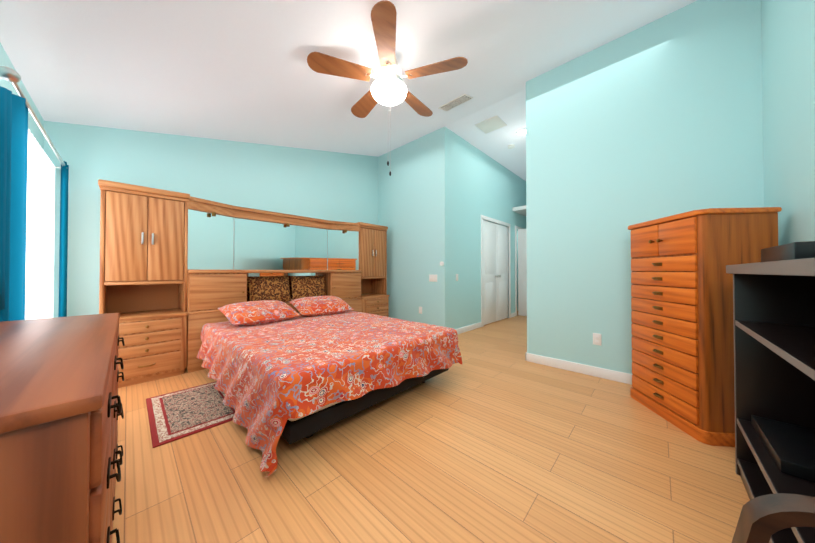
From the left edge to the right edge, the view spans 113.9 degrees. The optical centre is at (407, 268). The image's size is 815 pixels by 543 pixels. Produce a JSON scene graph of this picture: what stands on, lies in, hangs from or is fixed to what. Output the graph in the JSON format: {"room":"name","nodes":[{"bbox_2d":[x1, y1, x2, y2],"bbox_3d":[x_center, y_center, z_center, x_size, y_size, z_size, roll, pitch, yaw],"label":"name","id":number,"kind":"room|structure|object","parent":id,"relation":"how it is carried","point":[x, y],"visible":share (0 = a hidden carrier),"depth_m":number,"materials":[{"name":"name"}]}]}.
{"room":"bedroom","nodes":[
{"label":"bedroom","id":0,"kind":"room"},
{"bbox_2d":[0,43,43,151],"bbox_3d":[-1.590,-0.800,0.701,4.770,3.700,0.120,-1,-1,43],"label":"wall","id":1,"kind":"structure","parent":0,"point":[34,129],"depth_m":2.02,"materials":[{"name":"teal"}]},
{"bbox_2d":[0,66,64,168],"bbox_3d":[-2.566,-0.927,1.823,1.774,0.061,0.163,-1,-1,43],"label":"curtain rod","id":2,"kind":"object","parent":1,"relation":"attached to","point":[11,76],"visible":0.83,"depth_m":1.41,"materials":[{"name":"silver metal"}]},
{"bbox_2d":[0,86,7,309],"bbox_3d":[-1.726,-0.317,1.083,0.301,1.002,0.044,-1,-1,43],"label":"curtains","id":3,"kind":"object","parent":2,"relation":"hanging from","point":[3,128],"visible":0.96,"depth_m":1.18,"materials":[{"name":"teal fabric"}]},
{"bbox_2d":[0,90,27,321],"bbox_3d":[-2.010,0.027,1.348,0.482,1.980,0.042,-1,-1,43],"label":"curtains","id":4,"kind":"object","parent":2,"relation":"hanging from","point":[16,196],"visible":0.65,"depth_m":1.36,"materials":[{"name":"teal fabric"}]},
{"bbox_2d":[58,161,68,316],"bbox_3d":[-3.109,0.039,2.389,0.150,1.980,0.042,-1,-1,43],"label":"curtains","id":5,"kind":"object","parent":2,"relation":"hanging from","point":[63,262],"visible":0.69,"depth_m":2.37,"materials":[{"name":"teal fabric"}]},
{"bbox_2d":[25,130,54,319],"bbox_3d":[-2.653,0.068,1.890,1.241,1.910,0.025,-1,-1,43],"label":"window","id":6,"kind":"structure","parent":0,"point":[40,236],"depth_m":1.91,"materials":[{"name":"white fabric"}]},
{"bbox_2d":[44,121,377,317],"bbox_3d":[-1.973,-0.765,3.852,0.120,3.700,4.170,-1,-1,43],"label":"wall","id":7,"kind":"structure","parent":0,"point":[329,185],"depth_m":3.12,"materials":[{"name":"teal paint"}]},
{"bbox_2d":[0,0,696,180],"bbox_3d":[1.016,-1.858,3.588,4.900,1.144,7.920,-1,-1,43],"label":"ceiling","id":8,"kind":"structure","parent":0,"point":[237,70],"depth_m":2.18,"materials":[{"name":"white paint"}]},
{"bbox_2d":[307,0,467,175],"bbox_3d":[-0.154,-1.316,2.309,1.252,1.048,1.245,-1,-1,43],"label":"ceiling fan","id":9,"kind":"object","parent":8,"relation":"hanging from","point":[388,87],"visible":1,"depth_m":2.15,"materials":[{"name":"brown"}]},
{"bbox_2d":[438,94,472,110],"bbox_3d":[0.606,-2.095,3.361,0.400,0.058,0.196,-1,-1,43],"label":"ceiling vent","id":10,"kind":"object","parent":8,"relation":"in","point":[457,101],"visible":0.98,"depth_m":3.33,"materials":[{"name":"white"}]},
{"bbox_2d":[475,115,506,133],"bbox_3d":[1.293,-2.216,4.101,0.360,0.015,0.360,-1,-1,43],"label":"access cover","id":11,"kind":"object","parent":8,"relation":"attached to","point":[491,124],"visible":1,"depth_m":4.07,"materials":[{"name":"white"}]},
{"bbox_2d":[508,144,514,148],"bbox_3d":[1.875,-2.199,4.789,0.120,0.034,0.120,-1,-1,43],"label":"smoke detector","id":12,"kind":"object","parent":8,"relation":"attached to","point":[511,146],"visible":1,"depth_m":4.75,"materials":[{"name":"white"}]},
{"bbox_2d":[516,128,525,134],"bbox_3d":[1.874,-2.214,4.308,0.198,0.015,0.198,-1,-1,43],"label":"recessed light","id":13,"kind":"object","parent":8,"relation":"in","point":[521,132],"visible":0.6,"depth_m":4.30,"materials":[{"name":"white"}]},
{"bbox_2d":[378,127,448,327],"bbox_3d":[0.044,-0.756,4.731,1.600,3.700,0.120,-1,-1,43],"label":"wall","id":14,"kind":"structure","parent":0,"point":[413,202],"depth_m":4.52,"materials":[{"name":"teal paint"}]},
{"bbox_2d":[429,275,436,281],"bbox_3d":[0.413,0.160,4.281,0.165,0.115,0.010,-1,-1,43],"label":"switch plate","id":15,"kind":"object","parent":14,"relation":"attached to","point":[432,278],"visible":1,"depth_m":4.28,"materials":[{"name":"white plastic"}]},
{"bbox_2d":[112,311,749,542],"bbox_3d":[1.030,1.132,3.555,4.920,0.100,7.900,-1,-1,43],"label":"floor","id":16,"kind":"structure","parent":0,"point":[495,436],"depth_m":1.38,"materials":[{"name":"laminate"}]},
{"bbox_2d":[0,313,124,542],"bbox_3d":[-1.215,0.641,0.783,1.380,0.820,0.509,-1,-1,43],"label":"dresser","id":17,"kind":"object","parent":16,"relation":"on","point":[61,409],"visible":1,"depth_m":0.48,"materials":[{"name":"brown wood"}]},
{"bbox_2d":[146,381,234,447],"bbox_3d":[-1.631,1.058,2.041,0.860,0.012,0.520,-1,-1,43],"label":"rug","id":18,"kind":"object","parent":16,"relation":"on","point":[176,415],"visible":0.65,"depth_m":1.93,"materials":[{"name":"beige carpet"}]},
{"bbox_2d":[98,179,388,387],"bbox_3d":[-1.651,0.158,3.661,0.572,1.850,3.418,-1,-1,43],"label":"wall unit","id":19,"kind":"object","parent":16,"relation":"on","point":[177,269],"depth_m":2.83,"materials":[{"name":"brown wood"}]},
{"bbox_2d":[197,276,461,477],"bbox_3d":[-0.913,0.585,2.700,2.379,0.974,1.766,-1,-1,43],"label":"bed","id":20,"kind":"object","parent":16,"relation":"on","point":[275,364],"visible":1,"depth_m":1.95,"materials":[{"name":"red fabric"}]},
{"bbox_2d":[628,207,781,446],"bbox_3d":[2.003,0.353,1.893,0.448,1.420,0.656,0,-1,6],"label":"chest","id":21,"kind":"object","parent":16,"relation":"on","point":[682,327],"visible":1,"depth_m":1.67,"materials":[{"name":"brown wood"}]},
{"bbox_2d":[726,241,814,542],"bbox_3d":[1.403,0.479,0.833,0.360,1.145,1.250,-1,-1,43],"label":"shelf unit","id":22,"kind":"object","parent":16,"relation":"on","point":[774,333],"visible":1,"depth_m":1.22,"materials":[{"name":"black wood"}]},
{"bbox_2d":[732,493,814,542],"bbox_3d":[0.655,0.578,0.224,0.547,0.916,0.570,0,-1,38],"label":"armchair","id":23,"kind":"object","parent":16,"relation":"on","point":[763,518],"visible":1,"depth_m":0.51,"materials":[{"name":"black fabric"}]},
{"bbox_2d":[449,130,525,328],"bbox_3d":[1.830,-0.747,5.540,0.120,3.700,3.510,-1,-1,43],"label":"wall","id":24,"kind":"structure","parent":0,"point":[465,185],"depth_m":4.74,"materials":[{"name":"teal paint"}]},
{"bbox_2d":[455,322,481,333],"bbox_3d":[0.978,1.045,4.523,0.014,0.095,1.159,-1,-1,43],"label":"baseboard","id":25,"kind":"structure","parent":24,"relation":"attached to","point":[468,328],"depth_m":4.62,"materials":[{"name":"white wood"}]},
{"bbox_2d":[483,220,498,324],"bbox_3d":[1.635,0.083,5.226,0.113,2.010,0.595,-1,-1,43],"label":"closet door","id":26,"kind":"structure","parent":24,"relation":"in","point":[489,257],"depth_m":5.23,"materials":[{"name":"white wood"}]},
{"bbox_2d":[496,224,507,320],"bbox_3d":[2.047,0.087,5.661,0.113,2.010,0.595,-1,-1,43],"label":"closet door","id":27,"kind":"structure","parent":24,"relation":"in","point":[501,272],"depth_m":5.63,"materials":[{"name":"white wood"}]},
{"bbox_2d":[481,215,524,326],"bbox_3d":[2.251,0.057,5.889,0.038,2.100,2.550,-1,-1,43],"label":"trim","id":28,"kind":"structure","parent":24,"relation":"attached to","point":[486,218],"depth_m":5.87,"materials":[{"name":"white wood"}]},
{"bbox_2d":[518,229,526,315],"bbox_3d":[2.921,0.091,6.005,0.759,2.010,0.180,-1,-1,43],"label":"hall door","id":29,"kind":"structure","parent":24,"relation":"in","point":[522,272],"depth_m":6.14,"materials":[{"name":"white wood"}]},
{"bbox_2d":[517,231,517,310],"bbox_3d":[3.151,-0.732,6.884,2.650,3.700,0.120,-1,-1,43],"label":"wall","id":30,"kind":"structure","parent":0,"point":[517,270],"depth_m":7.02,"materials":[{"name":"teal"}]},
{"bbox_2d":[513,205,525,215],"bbox_3d":[3.239,-1.352,6.002,1.300,0.080,1.050,-1,-1,43],"label":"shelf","id":31,"kind":"structure","parent":0,"point":[521,210],"depth_m":6.02,"materials":[{"name":"white"}]},
{"bbox_2d":[526,0,763,373],"bbox_3d":[2.110,-0.780,2.498,1.870,3.700,0.120,-1,-1,43],"label":"wall","id":32,"kind":"structure","parent":0,"point":[662,117],"depth_m":2.49,"materials":[{"name":"teal paint"}]},
{"bbox_2d":[526,353,631,384],"bbox_3d":[2.015,1.022,2.476,1.764,0.095,0.014,-1,-1,43],"label":"baseboard","id":33,"kind":"structure","parent":32,"relation":"attached to","point":[618,376],"depth_m":2.69,"materials":[{"name":"white wood"}]},
{"bbox_2d":[593,333,600,345],"bbox_3d":[1.873,0.701,2.618,0.070,0.115,0.008,-1,-1,43],"label":"outlet","id":34,"kind":"object","parent":32,"relation":"attached to","point":[596,338],"visible":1,"depth_m":2.62,"materials":[{"name":"white plastic"}]},
{"bbox_2d":[761,0,814,245],"bbox_3d":[2.298,-0.790,1.563,0.070,3.700,0.980,-1,-1,43],"label":"wall","id":35,"kind":"structure","parent":0,"point":[788,61],"depth_m":1.55,"materials":[{"name":"teal paint"}]}
]}

